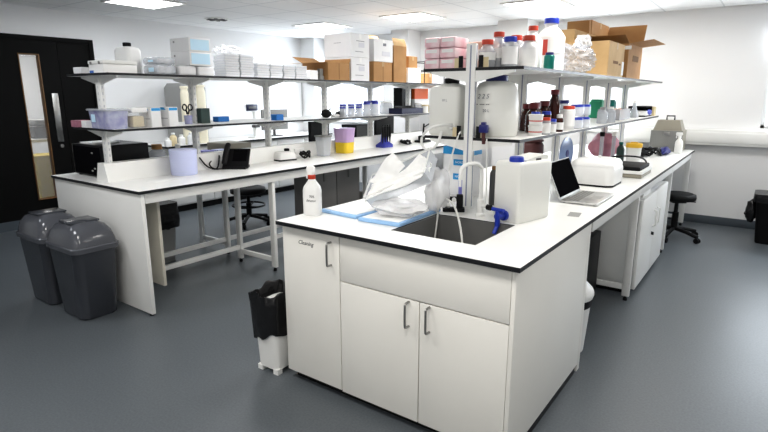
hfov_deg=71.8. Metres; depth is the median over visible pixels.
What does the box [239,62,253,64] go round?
plate
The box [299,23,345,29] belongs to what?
diffuser
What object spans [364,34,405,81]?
cardboard box
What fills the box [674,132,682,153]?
spray bottle
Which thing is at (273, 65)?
plate
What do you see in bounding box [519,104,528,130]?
bottle
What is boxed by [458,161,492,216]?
tap
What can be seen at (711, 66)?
wall
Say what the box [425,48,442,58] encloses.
pack
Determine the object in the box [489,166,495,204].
bottle
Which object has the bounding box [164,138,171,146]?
bottle
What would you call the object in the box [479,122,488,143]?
tap
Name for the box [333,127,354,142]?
tub
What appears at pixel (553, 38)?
bottle
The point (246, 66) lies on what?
plate
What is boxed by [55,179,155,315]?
end panel
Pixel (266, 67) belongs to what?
plate
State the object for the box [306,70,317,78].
box
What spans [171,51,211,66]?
carton
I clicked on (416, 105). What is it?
storage jar
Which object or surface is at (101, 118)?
tub
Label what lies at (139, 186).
countertop
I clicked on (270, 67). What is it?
plate
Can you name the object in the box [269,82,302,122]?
window
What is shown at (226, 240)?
trestle
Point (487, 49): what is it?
bottle
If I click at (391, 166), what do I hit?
sheet
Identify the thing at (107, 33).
wall
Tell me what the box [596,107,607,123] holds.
glass bottle
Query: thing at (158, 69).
pack
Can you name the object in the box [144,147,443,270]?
trestle
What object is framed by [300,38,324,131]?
column
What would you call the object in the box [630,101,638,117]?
flask
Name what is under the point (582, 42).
plastic bag
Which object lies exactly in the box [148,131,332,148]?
countertop
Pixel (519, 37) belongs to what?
bottle
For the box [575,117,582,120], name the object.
jar
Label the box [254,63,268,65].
plate
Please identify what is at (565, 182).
laptop
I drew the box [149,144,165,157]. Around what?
storage jar
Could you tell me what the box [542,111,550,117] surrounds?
bottle
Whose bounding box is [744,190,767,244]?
bin
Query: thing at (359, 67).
box
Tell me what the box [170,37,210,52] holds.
carton
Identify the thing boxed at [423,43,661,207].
shelving unit
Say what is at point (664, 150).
glove
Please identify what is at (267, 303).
bin
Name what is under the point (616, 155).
power cable
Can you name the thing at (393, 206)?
plastic bag
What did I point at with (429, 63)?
pack
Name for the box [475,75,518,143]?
container
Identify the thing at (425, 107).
storage jar
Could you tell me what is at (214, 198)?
base cabinet
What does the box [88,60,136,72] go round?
storage box
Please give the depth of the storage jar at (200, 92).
7.16 m
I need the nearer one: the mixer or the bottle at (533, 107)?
the bottle at (533, 107)
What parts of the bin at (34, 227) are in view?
dome lid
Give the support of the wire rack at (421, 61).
on the shelving unit at (99, 79)
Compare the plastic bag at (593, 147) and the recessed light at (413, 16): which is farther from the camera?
the recessed light at (413, 16)
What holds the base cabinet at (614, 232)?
on the floor
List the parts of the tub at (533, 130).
lid, specimen tub, lid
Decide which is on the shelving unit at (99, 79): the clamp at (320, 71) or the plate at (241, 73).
the clamp at (320, 71)
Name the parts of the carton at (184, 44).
blue panel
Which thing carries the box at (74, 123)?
on the shelving unit at (99, 79)
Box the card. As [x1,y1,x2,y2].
[567,212,580,216]
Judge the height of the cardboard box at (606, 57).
0.263 m
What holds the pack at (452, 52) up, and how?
on the pack at (447, 62)
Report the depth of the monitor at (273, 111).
8.57 m
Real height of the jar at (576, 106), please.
0.076 m
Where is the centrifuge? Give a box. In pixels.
[571,155,622,187]
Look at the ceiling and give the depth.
6.24 m
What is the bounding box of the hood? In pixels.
[207,141,250,149]
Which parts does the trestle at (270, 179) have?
leg, leg, apron rail, leg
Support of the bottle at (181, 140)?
on the countertop at (299, 133)
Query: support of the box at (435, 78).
in the wire rack at (421, 61)
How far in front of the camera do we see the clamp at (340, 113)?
5.76 m
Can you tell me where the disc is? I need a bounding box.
[559,137,572,161]
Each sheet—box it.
[146,178,175,182]
[364,167,425,200]
[369,152,404,182]
[398,154,431,175]
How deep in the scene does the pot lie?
4.39 m
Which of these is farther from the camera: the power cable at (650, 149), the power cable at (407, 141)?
the power cable at (407, 141)
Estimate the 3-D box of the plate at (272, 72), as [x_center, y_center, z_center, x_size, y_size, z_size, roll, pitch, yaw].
[-1.025,-1.321,4.883,0.120,0.020,0.148,9,16,35]
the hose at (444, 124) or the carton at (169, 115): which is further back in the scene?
the carton at (169, 115)
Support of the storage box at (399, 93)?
on the shelving unit at (99, 79)
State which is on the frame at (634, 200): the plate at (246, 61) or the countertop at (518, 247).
the countertop at (518, 247)
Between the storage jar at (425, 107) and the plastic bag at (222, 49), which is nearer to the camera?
the plastic bag at (222, 49)
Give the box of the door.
[0,33,101,232]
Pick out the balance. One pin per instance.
(631, 169)
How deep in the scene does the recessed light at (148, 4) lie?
5.71 m
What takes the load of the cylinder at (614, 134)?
on the countertop at (518, 247)
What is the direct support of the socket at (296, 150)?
attached to the spine
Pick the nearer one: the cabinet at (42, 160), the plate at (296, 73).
the plate at (296, 73)
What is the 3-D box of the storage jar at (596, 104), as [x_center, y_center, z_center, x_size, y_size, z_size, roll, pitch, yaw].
[2.171,-1.097,5.415,0.130,0.188,0.130,9,16,35]
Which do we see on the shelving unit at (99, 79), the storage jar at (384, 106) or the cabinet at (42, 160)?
the storage jar at (384, 106)
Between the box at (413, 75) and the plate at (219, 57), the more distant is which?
the box at (413, 75)
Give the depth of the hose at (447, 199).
2.75 m
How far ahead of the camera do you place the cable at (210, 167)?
4.58 m
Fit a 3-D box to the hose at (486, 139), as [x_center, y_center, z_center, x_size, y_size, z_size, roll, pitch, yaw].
[0.551,-0.226,2.858,0.019,0.373,0.094,3,13,12]
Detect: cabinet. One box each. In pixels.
[33,153,54,197]
[148,137,308,211]
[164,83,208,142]
[282,223,591,431]
[294,167,359,215]
[596,181,667,291]
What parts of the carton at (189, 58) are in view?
blue panel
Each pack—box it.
[146,59,172,63]
[146,66,172,73]
[166,65,195,74]
[195,66,213,75]
[425,37,441,48]
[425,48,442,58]
[425,59,440,68]
[440,36,468,48]
[440,47,466,58]
[440,58,465,67]
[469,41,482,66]
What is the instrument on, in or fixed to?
on the workbench
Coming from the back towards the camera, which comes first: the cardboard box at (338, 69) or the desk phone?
the cardboard box at (338, 69)
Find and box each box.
[71,120,86,126]
[73,67,88,73]
[81,120,91,127]
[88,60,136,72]
[197,108,209,122]
[213,116,228,121]
[271,114,283,119]
[289,57,349,80]
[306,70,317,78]
[324,33,368,57]
[325,57,368,80]
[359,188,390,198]
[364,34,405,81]
[368,38,392,62]
[369,61,391,81]
[394,88,411,105]
[406,56,416,67]
[406,68,420,82]
[411,89,427,98]
[411,99,428,107]
[421,73,431,82]
[432,75,439,83]
[443,146,481,196]
[561,29,594,70]
[567,20,608,35]
[567,40,624,76]
[589,20,664,78]
[651,107,655,115]
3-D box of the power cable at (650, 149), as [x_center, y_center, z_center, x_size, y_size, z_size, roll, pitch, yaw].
[2.851,-0.695,5.649,0.212,0.106,0.395,9,16,35]
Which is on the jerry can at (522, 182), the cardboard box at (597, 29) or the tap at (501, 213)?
the tap at (501, 213)
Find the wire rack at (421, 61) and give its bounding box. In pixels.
[419,61,444,82]
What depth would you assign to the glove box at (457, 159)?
3.37 m
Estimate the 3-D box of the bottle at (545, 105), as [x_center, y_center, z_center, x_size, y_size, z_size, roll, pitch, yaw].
[1.061,-0.665,3.515,0.096,0.192,0.096,9,16,35]
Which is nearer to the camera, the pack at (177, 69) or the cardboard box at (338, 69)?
the pack at (177, 69)
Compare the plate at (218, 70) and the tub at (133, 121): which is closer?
the tub at (133, 121)
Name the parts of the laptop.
screen lid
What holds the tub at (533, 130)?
on the shelving unit at (522, 76)
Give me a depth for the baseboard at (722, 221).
6.38 m
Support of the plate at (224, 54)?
on the plate at (219, 57)
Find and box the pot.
[184,115,192,123]
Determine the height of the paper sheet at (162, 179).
0.002 m
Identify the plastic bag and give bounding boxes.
[212,44,244,54]
[371,197,429,217]
[424,167,449,211]
[574,34,591,50]
[588,133,618,156]
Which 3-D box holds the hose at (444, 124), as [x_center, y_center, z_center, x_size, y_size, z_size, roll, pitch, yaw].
[0.297,-0.447,3.009,0.185,0.158,0.060,1,13,4]
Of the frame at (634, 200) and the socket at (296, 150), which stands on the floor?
the frame at (634, 200)
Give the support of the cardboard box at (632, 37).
on the shelving unit at (522, 76)
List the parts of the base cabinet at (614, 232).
door, handle, door, handle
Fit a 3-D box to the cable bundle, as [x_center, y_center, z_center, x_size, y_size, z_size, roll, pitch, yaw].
[2.706,-0.669,5.551,0.114,0.091,0.269,9,16,35]
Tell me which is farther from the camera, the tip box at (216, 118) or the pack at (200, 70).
the tip box at (216, 118)
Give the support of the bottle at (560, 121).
on the shelving unit at (522, 76)
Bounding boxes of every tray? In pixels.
[389,105,422,113]
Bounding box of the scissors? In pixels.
[182,104,192,115]
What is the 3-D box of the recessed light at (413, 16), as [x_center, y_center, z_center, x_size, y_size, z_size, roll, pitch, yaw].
[0.371,-2.527,6.737,0.620,0.012,0.620,9,16,35]
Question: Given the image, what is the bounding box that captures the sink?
[393,215,512,244]
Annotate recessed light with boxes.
[100,0,186,9]
[291,22,352,29]
[379,12,446,21]
[500,0,574,10]
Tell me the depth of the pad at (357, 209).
2.89 m
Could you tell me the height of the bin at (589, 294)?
0.470 m
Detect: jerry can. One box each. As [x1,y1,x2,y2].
[114,42,142,73]
[491,152,551,234]
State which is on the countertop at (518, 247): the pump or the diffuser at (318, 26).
the pump
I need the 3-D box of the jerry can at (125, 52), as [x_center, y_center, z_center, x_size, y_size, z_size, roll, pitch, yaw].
[-1.949,-1.197,4.039,0.166,0.236,0.130,6,14,25]
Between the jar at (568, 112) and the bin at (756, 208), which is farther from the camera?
the bin at (756, 208)
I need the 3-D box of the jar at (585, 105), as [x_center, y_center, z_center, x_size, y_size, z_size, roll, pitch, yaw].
[1.438,-0.763,3.808,0.092,0.076,0.092,9,16,35]
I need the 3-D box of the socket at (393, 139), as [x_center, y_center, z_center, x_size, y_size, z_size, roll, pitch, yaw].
[0.114,-0.984,6.836,0.022,0.055,0.140,9,16,35]
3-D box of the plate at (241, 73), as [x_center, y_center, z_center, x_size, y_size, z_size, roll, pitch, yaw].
[-1.224,-1.240,4.622,0.120,0.020,0.148,9,16,35]
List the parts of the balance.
plate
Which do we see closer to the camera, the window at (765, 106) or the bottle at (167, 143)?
the window at (765, 106)
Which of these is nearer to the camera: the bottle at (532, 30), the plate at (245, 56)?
the bottle at (532, 30)
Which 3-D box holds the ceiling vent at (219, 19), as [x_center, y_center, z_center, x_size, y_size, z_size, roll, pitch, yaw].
[-2.181,-2.565,6.921,0.320,0.020,0.320,9,16,35]
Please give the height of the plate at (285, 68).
0.020 m
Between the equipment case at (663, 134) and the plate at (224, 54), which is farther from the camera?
the equipment case at (663, 134)
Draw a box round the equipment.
[72,140,148,175]
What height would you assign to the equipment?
0.250 m
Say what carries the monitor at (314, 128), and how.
on the countertop at (139, 186)
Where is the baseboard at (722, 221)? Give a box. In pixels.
[667,211,754,228]
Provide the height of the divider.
0.740 m
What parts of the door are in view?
kick plate, vision panel frame, push plate, panel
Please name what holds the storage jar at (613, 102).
on the shelving unit at (522, 76)
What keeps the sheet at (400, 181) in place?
on the plastic basket
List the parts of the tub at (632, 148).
lid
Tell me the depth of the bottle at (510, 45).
2.84 m
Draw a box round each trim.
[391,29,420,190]
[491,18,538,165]
[624,127,767,147]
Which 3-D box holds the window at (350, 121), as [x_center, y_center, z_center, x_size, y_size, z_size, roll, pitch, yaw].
[-0.555,-2.153,9.328,1.440,0.995,0.140,9,16,35]
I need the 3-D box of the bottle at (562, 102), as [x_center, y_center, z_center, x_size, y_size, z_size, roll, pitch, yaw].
[1.242,-0.703,3.675,0.073,0.195,0.073,9,16,35]
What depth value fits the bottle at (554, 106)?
3.53 m
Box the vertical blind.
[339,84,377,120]
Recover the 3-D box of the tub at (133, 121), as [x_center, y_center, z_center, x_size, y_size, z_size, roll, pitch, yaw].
[-1.825,-0.723,3.898,0.125,0.145,0.120,9,16,35]
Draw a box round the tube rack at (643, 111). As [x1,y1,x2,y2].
[628,106,651,116]
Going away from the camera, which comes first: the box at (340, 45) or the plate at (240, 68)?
the plate at (240, 68)
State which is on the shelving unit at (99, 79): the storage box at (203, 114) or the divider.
the storage box at (203, 114)
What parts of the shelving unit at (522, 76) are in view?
shelf, shelf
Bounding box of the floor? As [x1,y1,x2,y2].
[0,182,767,431]
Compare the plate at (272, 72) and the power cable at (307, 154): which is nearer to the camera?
the plate at (272, 72)
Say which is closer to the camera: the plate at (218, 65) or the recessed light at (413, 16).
the plate at (218, 65)
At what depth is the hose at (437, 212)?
2.86 m
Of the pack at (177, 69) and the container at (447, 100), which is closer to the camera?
the container at (447, 100)
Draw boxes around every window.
[269,82,302,122]
[337,120,373,122]
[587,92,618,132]
[757,80,767,130]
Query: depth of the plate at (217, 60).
4.43 m
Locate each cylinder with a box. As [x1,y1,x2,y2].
[599,132,604,155]
[610,132,616,156]
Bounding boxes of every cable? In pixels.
[199,155,222,169]
[299,150,310,158]
[400,139,411,144]
[611,155,646,161]
[643,146,661,155]
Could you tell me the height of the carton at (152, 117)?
0.145 m
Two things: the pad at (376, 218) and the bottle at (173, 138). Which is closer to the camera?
the pad at (376, 218)
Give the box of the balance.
[622,161,651,178]
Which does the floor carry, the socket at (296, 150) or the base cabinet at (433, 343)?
the base cabinet at (433, 343)
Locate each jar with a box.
[179,86,190,144]
[196,85,208,142]
[379,101,392,113]
[414,103,422,107]
[421,105,427,112]
[524,139,543,153]
[562,106,574,130]
[571,105,583,107]
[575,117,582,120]
[578,104,590,107]
[588,99,603,117]
[610,100,615,107]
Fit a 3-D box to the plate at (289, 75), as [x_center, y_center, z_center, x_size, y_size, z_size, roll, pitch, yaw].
[-0.931,-1.330,5.018,0.120,0.020,0.148,9,16,35]
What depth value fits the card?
2.86 m
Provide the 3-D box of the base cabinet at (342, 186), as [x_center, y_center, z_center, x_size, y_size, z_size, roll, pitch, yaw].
[-0.637,-0.212,6.139,0.270,0.740,0.840,9,16,35]
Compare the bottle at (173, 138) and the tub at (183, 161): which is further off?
the bottle at (173, 138)
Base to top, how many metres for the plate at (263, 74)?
0.020 m
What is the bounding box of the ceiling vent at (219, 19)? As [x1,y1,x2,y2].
[204,17,229,21]
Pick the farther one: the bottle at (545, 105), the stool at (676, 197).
the stool at (676, 197)
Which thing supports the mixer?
on the countertop at (139, 186)
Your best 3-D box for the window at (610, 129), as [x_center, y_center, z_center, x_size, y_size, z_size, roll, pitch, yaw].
[2.892,-1.599,6.904,0.540,0.995,0.140,9,16,35]
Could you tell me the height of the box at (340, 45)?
0.246 m
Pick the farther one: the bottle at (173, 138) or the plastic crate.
the bottle at (173, 138)
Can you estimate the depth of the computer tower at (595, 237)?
3.95 m
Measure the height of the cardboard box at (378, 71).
0.221 m
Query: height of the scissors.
0.145 m
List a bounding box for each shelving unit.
[66,72,440,162]
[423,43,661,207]
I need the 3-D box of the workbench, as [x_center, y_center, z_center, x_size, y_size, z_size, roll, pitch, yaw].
[-4.257,-0.721,7.853,0.750,0.970,2.300,9,16,35]
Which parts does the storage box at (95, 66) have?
lid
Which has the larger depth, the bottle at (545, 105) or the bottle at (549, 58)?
the bottle at (545, 105)
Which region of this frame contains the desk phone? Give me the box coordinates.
[222,143,250,168]
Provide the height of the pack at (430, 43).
0.056 m
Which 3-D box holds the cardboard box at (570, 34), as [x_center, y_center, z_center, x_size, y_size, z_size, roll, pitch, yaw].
[1.766,-1.457,4.862,0.242,0.386,1.000,9,16,35]
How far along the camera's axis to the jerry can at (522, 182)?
2.67 m
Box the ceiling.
[0,0,767,38]
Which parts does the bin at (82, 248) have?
dome lid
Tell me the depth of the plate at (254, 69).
4.70 m
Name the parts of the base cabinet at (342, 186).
door, door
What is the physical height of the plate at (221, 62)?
0.020 m
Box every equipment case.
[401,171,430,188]
[649,115,686,151]
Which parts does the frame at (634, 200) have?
leg, apron rail, leg, leg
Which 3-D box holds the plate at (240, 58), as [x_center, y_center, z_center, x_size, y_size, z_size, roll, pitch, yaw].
[-1.224,-1.360,4.595,0.120,0.020,0.148,9,16,35]
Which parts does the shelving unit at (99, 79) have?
shelf, shelf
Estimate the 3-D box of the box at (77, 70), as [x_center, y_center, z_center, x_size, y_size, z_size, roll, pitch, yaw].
[-2.161,-1.061,3.873,0.110,0.045,0.160,9,16,35]
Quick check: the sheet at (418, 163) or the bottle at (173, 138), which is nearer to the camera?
the sheet at (418, 163)
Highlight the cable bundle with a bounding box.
[640,148,648,156]
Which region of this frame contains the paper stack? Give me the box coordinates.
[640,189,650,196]
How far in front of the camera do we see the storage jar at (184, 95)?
6.96 m
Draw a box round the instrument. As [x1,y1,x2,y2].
[28,119,46,138]
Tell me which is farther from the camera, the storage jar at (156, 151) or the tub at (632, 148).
the tub at (632, 148)
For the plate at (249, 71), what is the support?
on the plate at (241, 73)
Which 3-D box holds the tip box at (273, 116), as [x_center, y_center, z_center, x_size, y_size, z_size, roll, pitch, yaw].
[-1.020,-0.944,5.067,0.080,0.055,0.090,9,16,35]
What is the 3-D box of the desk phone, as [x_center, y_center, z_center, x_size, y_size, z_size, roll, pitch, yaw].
[-1.297,-0.528,4.651,0.220,0.219,0.211,0,13,-2]
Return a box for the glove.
[661,147,670,154]
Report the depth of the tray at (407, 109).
6.75 m
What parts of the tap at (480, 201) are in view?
valve knob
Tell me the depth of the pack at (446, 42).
2.97 m
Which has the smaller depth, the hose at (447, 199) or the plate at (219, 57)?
the hose at (447, 199)
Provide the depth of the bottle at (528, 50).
2.88 m
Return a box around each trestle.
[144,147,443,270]
[164,155,428,257]
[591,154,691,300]
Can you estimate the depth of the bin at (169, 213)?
4.90 m
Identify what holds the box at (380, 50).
on the cardboard box at (378, 71)
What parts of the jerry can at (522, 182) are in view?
handle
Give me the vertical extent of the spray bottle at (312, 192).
0.266 m
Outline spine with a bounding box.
[97,130,429,181]
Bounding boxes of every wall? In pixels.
[0,3,302,142]
[19,54,48,153]
[329,3,767,220]
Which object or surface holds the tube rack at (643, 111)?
on the shelving unit at (522, 76)
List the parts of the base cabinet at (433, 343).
door, handle, door, handle, drawer, handle, door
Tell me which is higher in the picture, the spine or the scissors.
the scissors
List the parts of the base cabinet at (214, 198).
door, door, door, door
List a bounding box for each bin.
[16,207,73,304]
[45,215,118,319]
[159,200,179,262]
[248,279,288,375]
[333,127,354,153]
[580,282,593,351]
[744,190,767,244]
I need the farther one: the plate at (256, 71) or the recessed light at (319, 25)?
the recessed light at (319, 25)
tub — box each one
[86,108,129,128]
[126,107,146,126]
[168,148,197,175]
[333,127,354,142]
[528,114,543,135]
[626,142,642,161]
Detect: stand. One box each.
[248,111,262,137]
[376,124,392,147]
[415,123,430,142]
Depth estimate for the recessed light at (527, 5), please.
5.78 m
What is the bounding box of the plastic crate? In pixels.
[598,108,630,119]
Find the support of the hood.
on the countertop at (139, 186)
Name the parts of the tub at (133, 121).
white lid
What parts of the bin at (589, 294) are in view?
lid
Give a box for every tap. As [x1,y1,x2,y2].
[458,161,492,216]
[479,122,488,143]
[491,207,508,234]
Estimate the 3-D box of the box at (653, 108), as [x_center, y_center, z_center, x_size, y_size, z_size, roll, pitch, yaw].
[3.041,-1.197,6.051,0.100,0.100,0.090,9,16,35]
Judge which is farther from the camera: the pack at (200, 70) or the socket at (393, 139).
the socket at (393, 139)
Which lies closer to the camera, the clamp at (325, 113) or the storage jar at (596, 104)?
the storage jar at (596, 104)
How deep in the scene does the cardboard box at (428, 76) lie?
7.06 m
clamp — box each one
[317,69,323,79]
[321,108,331,117]
[335,111,344,116]
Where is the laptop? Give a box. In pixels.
[551,157,614,205]
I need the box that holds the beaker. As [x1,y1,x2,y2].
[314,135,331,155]
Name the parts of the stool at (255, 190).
star leg, star leg, seat, star leg, star leg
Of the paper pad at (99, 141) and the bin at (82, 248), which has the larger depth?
the paper pad at (99, 141)
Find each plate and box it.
[216,53,238,56]
[216,56,238,59]
[216,59,237,61]
[216,66,238,69]
[217,61,238,64]
[217,64,238,66]
[217,69,239,71]
[217,72,239,74]
[217,74,239,76]
[238,55,252,57]
[238,57,253,59]
[238,60,252,62]
[238,67,253,69]
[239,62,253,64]
[239,65,253,67]
[239,70,253,72]
[239,72,253,74]
[253,68,268,70]
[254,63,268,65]
[254,66,269,68]
[254,70,269,72]
[254,73,269,75]
[254,75,268,77]
[269,64,282,66]
[269,66,282,68]
[270,71,282,73]
[282,65,294,67]
[282,67,294,69]
[283,74,294,76]
[295,72,306,74]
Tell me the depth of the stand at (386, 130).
6.51 m
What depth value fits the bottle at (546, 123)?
3.13 m
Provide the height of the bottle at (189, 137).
0.160 m
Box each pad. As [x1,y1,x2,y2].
[80,140,119,144]
[322,197,384,218]
[358,209,439,226]
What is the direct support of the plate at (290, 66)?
on the plate at (285, 68)
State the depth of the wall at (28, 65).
8.83 m
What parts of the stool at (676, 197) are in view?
star leg, seat, star leg, star leg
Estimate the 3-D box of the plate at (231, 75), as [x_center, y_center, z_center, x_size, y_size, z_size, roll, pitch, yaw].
[-1.319,-1.191,4.498,0.120,0.020,0.148,9,16,35]
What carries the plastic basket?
on the pad at (357, 209)
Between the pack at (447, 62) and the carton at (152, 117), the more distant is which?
the carton at (152, 117)
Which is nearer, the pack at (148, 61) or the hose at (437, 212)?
the hose at (437, 212)
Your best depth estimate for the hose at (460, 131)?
2.95 m
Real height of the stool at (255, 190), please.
0.460 m
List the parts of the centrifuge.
lid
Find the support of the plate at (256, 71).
on the plate at (263, 74)
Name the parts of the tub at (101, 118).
lid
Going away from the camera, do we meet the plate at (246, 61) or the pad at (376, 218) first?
the pad at (376, 218)
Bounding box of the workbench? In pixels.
[31,138,46,142]
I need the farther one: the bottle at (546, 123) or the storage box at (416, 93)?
the storage box at (416, 93)
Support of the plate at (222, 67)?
on the plate at (218, 70)
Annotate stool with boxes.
[229,185,269,229]
[664,191,700,243]
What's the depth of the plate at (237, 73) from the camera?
4.45 m
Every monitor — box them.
[261,109,287,135]
[308,121,328,141]
[374,116,393,134]
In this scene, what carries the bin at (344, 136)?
on the countertop at (139, 186)
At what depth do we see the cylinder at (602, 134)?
5.01 m
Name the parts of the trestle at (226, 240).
leg, leg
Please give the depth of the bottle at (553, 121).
3.22 m
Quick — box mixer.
[274,148,296,161]
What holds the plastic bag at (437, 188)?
on the pad at (376, 218)
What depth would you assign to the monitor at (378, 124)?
7.25 m
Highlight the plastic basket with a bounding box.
[363,148,430,202]
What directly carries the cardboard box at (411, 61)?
on the box at (413, 75)
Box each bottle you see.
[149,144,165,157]
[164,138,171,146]
[169,133,176,145]
[178,134,185,145]
[187,132,192,144]
[303,165,321,215]
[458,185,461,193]
[478,39,495,66]
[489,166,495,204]
[492,31,504,66]
[501,36,517,66]
[511,35,522,65]
[518,35,537,66]
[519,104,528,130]
[523,25,541,67]
[525,103,540,132]
[539,18,564,69]
[540,101,551,117]
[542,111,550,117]
[542,117,550,134]
[543,52,554,68]
[549,90,559,118]
[550,119,556,133]
[556,114,563,131]
[560,100,568,113]
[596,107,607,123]
[607,107,615,122]
[616,142,624,160]
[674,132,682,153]
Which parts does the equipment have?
panel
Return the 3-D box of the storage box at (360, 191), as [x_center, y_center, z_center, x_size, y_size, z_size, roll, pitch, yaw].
[-0.122,-0.176,6.879,0.270,0.340,0.400,9,16,35]
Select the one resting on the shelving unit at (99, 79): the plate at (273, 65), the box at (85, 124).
the box at (85, 124)
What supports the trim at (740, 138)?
attached to the wall at (711, 66)
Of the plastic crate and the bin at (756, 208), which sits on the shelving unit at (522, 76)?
the plastic crate
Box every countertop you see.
[51,141,446,194]
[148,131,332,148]
[275,144,694,272]
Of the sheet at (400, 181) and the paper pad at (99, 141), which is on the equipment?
the paper pad at (99, 141)
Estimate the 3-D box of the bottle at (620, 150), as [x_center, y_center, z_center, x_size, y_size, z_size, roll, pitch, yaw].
[2.227,-0.597,4.995,0.070,0.200,0.070,9,16,35]
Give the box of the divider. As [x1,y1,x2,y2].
[145,202,166,285]
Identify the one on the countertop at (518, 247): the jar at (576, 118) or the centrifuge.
the centrifuge
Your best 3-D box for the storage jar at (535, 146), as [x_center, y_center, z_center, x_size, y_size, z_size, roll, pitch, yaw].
[1.290,-0.545,4.638,0.200,0.258,0.200,9,16,35]
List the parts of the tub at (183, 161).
lid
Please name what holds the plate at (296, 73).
on the plate
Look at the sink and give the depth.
2.78 m
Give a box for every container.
[429,78,464,135]
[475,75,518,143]
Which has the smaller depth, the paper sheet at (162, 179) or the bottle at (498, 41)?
the bottle at (498, 41)
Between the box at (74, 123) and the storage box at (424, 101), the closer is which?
the box at (74, 123)
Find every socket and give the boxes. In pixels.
[246,104,257,110]
[294,148,303,153]
[390,137,396,141]
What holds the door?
in the wall at (107, 33)
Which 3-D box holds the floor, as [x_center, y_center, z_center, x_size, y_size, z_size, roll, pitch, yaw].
[-1.577,0.629,4.345,12.950,0.100,10.200,9,16,35]
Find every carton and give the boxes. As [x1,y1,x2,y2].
[139,107,161,126]
[160,107,178,126]
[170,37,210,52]
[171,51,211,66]
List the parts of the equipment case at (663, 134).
lid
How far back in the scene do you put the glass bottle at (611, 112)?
4.48 m
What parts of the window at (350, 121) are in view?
sill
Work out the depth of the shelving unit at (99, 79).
4.94 m
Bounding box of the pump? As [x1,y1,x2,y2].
[443,194,464,211]
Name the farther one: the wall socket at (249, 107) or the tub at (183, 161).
the wall socket at (249, 107)
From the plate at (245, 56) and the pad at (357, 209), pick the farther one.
the plate at (245, 56)
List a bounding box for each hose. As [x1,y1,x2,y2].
[420,123,452,150]
[434,212,438,237]
[445,198,462,242]
[448,131,460,172]
[484,139,487,204]
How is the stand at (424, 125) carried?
on the countertop at (139, 186)

